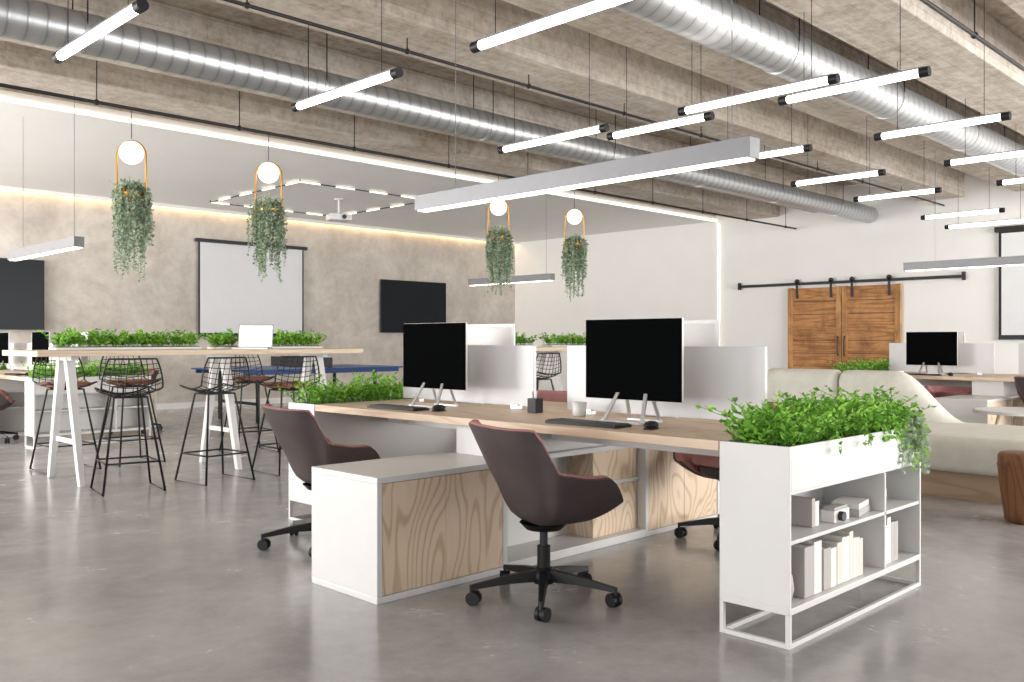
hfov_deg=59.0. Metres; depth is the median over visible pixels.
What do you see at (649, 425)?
computer mouse
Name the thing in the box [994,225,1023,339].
projection screen
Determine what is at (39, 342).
computer monitor
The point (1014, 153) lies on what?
tube light
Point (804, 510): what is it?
books
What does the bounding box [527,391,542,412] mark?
pen holder
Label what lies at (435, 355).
computer monitor
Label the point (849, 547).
books
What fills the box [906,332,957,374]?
computer monitor
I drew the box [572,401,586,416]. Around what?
coffee mug
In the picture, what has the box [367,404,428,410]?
keyboard
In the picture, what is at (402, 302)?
wall tv
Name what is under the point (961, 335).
computer monitor
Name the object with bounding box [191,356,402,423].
table
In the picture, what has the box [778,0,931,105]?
tube light
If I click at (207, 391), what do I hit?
bar stool
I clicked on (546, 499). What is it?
office chair
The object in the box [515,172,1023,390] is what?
wall
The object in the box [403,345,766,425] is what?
screen
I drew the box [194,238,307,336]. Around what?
projection screen
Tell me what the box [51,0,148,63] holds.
tube light
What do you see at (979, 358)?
screen
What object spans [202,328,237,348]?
planter
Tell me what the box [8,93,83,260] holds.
linear pendant light
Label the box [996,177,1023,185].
tube light
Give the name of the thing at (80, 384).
bar stool
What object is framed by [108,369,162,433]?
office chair
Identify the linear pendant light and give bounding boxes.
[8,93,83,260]
[415,0,759,211]
[468,193,554,285]
[903,255,1023,270]
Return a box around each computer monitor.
[0,332,12,371]
[31,332,49,371]
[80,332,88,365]
[403,322,467,407]
[462,324,515,403]
[586,318,683,425]
[645,320,720,417]
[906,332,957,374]
[928,332,964,373]
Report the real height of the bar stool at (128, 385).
1.017 m
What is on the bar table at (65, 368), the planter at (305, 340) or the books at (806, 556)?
the planter at (305, 340)
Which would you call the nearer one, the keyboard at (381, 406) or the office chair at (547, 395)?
the keyboard at (381, 406)
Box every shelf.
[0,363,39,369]
[21,359,156,448]
[277,369,455,519]
[695,385,937,649]
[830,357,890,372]
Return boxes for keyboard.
[5,373,24,375]
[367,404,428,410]
[545,418,631,428]
[907,373,941,375]
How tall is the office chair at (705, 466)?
0.789 m
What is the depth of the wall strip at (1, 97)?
10.61 m
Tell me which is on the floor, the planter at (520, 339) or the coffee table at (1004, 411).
the coffee table at (1004, 411)
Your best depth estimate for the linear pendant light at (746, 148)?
4.79 m
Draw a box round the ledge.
[0,186,518,244]
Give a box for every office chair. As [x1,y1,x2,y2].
[0,389,18,442]
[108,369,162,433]
[257,404,380,556]
[465,419,622,622]
[536,390,566,401]
[673,401,794,550]
[924,386,971,397]
[1014,376,1023,402]
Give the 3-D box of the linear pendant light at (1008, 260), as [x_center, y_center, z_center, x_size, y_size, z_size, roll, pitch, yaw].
[5.459,-1.743,10.168,0.090,1.810,2.060,0,0,-45]
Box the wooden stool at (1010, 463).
[996,450,1023,524]
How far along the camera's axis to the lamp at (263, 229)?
8.67 m
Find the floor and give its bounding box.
[0,403,1023,681]
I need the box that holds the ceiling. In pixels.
[0,0,1023,219]
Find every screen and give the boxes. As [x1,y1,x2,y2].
[7,343,80,372]
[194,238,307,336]
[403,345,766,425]
[889,343,1023,374]
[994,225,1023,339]
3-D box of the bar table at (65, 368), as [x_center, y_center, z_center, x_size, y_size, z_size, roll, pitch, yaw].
[-2.836,0.613,8.210,3.000,1.075,0.860,0,0,-45]
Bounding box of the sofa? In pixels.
[767,368,1023,502]
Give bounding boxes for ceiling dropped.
[0,87,715,241]
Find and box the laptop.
[232,325,273,348]
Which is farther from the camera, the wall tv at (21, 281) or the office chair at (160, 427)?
the wall tv at (21, 281)
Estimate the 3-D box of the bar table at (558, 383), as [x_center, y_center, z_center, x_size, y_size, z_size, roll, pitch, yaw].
[0.311,0.613,11.356,3.000,1.075,0.860,0,0,-45]
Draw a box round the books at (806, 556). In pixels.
[791,539,821,598]
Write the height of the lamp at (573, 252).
1.465 m
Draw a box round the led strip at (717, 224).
[717,224,718,319]
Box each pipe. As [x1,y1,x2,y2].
[0,61,796,228]
[222,0,943,205]
[920,0,1023,71]
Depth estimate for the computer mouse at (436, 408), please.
5.04 m
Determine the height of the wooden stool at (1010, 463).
0.440 m
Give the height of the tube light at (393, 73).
1.009 m
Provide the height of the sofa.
0.886 m
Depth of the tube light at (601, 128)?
7.43 m
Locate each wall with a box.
[0,189,514,403]
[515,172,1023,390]
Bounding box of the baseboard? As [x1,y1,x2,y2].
[156,394,391,409]
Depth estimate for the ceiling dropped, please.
12.68 m
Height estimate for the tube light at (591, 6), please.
0.609 m
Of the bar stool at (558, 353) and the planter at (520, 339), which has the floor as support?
the bar stool at (558, 353)
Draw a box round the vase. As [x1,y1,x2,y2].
[791,574,793,600]
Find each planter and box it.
[36,326,201,349]
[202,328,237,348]
[272,329,326,348]
[516,332,537,344]
[538,331,585,346]
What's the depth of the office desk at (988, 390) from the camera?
9.80 m
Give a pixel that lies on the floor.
(140, 581)
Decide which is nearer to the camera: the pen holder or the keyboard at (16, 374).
the pen holder
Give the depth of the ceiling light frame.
14.09 m
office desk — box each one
[0,370,155,436]
[312,399,739,604]
[905,372,1023,425]
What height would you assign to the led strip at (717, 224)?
3.330 m
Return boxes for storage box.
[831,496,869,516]
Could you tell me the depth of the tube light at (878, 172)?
9.26 m
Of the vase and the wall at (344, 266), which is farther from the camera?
the wall at (344, 266)
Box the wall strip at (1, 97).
[0,96,716,221]
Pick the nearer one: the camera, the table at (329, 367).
the camera
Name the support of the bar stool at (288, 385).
on the floor
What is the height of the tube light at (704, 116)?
1.009 m
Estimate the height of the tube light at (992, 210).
1.009 m
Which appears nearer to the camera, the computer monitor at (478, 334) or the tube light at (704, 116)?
the computer monitor at (478, 334)
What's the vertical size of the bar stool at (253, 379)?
1.017 m
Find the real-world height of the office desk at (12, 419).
0.755 m
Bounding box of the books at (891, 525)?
[886,516,897,563]
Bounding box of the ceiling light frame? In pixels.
[210,179,414,215]
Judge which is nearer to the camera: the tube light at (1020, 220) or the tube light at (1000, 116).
the tube light at (1000, 116)
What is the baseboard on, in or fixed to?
attached to the wall at (344, 266)
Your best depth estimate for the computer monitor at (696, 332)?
4.62 m
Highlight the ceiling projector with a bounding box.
[326,198,351,221]
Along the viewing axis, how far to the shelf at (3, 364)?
12.39 m
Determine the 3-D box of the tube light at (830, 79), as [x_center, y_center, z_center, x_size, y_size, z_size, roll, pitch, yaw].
[1.648,-1.943,6.173,0.064,0.609,1.200,0,0,-45]
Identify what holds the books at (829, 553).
in the shelf at (829, 451)
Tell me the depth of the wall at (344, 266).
15.62 m
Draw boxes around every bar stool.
[29,357,101,473]
[90,358,165,496]
[97,356,165,466]
[174,357,254,485]
[219,354,278,452]
[252,356,319,475]
[536,352,561,390]
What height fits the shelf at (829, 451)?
0.947 m
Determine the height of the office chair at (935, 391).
0.789 m
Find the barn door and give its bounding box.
[738,271,965,372]
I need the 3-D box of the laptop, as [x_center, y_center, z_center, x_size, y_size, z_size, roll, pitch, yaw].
[-2.392,-0.039,8.358,0.320,0.226,0.277,0,0,-3]
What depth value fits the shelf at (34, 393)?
10.15 m
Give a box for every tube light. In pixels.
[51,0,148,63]
[291,0,402,111]
[469,0,630,53]
[497,33,608,153]
[606,47,714,140]
[677,0,839,115]
[760,92,812,158]
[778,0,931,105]
[791,169,885,186]
[853,137,941,201]
[874,0,1011,140]
[921,207,1004,219]
[944,98,1023,166]
[944,183,1023,228]
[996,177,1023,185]
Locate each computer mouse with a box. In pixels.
[432,405,445,411]
[643,421,658,429]
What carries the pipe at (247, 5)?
attached to the ceiling
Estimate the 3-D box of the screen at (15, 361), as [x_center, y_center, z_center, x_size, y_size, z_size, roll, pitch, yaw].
[-5.894,0.210,11.324,0.040,0.370,2.650,0,0,-45]
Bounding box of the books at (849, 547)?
[813,529,862,584]
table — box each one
[2,348,362,486]
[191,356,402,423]
[536,347,566,390]
[973,407,1023,425]
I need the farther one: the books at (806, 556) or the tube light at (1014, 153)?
the tube light at (1014, 153)
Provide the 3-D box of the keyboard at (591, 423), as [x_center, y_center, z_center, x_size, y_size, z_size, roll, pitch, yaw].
[0.354,0.386,4.257,0.120,0.017,0.430,0,0,-45]
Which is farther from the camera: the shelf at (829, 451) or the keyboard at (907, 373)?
the keyboard at (907, 373)
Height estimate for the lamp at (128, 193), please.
1.480 m
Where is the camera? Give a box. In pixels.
[821,503,848,522]
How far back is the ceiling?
8.13 m
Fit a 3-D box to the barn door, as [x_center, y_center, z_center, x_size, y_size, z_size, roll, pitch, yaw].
[5.638,0.018,15.481,0.128,2.225,4.000,0,0,-45]
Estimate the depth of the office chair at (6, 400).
10.21 m
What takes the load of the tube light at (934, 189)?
hanging from the ceiling
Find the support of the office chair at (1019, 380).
on the floor
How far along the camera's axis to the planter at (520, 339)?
11.32 m
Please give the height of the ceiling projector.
0.350 m
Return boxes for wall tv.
[0,258,43,329]
[380,279,445,332]
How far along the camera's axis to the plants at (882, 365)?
11.13 m
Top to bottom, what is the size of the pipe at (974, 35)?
0.524 m
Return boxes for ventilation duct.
[0,0,877,222]
[609,0,1023,176]
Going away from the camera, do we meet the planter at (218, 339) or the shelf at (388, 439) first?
the shelf at (388, 439)
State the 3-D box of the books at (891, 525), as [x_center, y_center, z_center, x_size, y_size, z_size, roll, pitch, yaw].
[1.656,0.895,4.137,0.152,0.206,0.155,0,0,-45]
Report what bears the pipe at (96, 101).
hanging from the ceiling
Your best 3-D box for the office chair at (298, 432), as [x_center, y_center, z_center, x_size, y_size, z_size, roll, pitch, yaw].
[-1.094,0.755,5.121,0.675,0.789,0.685,0,0,-35]
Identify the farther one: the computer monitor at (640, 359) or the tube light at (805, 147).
the tube light at (805, 147)
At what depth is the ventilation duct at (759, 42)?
6.62 m
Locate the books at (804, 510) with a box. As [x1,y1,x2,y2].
[791,495,818,526]
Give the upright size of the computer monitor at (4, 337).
0.502 m
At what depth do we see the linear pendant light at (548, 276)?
12.90 m
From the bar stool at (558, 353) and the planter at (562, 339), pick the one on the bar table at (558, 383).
the planter at (562, 339)
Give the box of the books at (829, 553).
[822,544,836,590]
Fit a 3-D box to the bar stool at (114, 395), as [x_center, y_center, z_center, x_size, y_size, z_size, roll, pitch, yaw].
[-2.960,0.637,6.975,0.458,1.017,0.485,0,0,-35]
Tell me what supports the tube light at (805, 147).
hanging from the ceiling
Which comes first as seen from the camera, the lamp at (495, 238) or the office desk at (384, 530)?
the office desk at (384, 530)
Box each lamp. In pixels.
[109,111,155,281]
[246,135,288,282]
[484,176,514,295]
[561,190,588,301]
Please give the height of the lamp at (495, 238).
1.431 m
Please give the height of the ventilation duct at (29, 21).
0.674 m
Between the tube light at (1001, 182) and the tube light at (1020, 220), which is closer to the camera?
the tube light at (1001, 182)

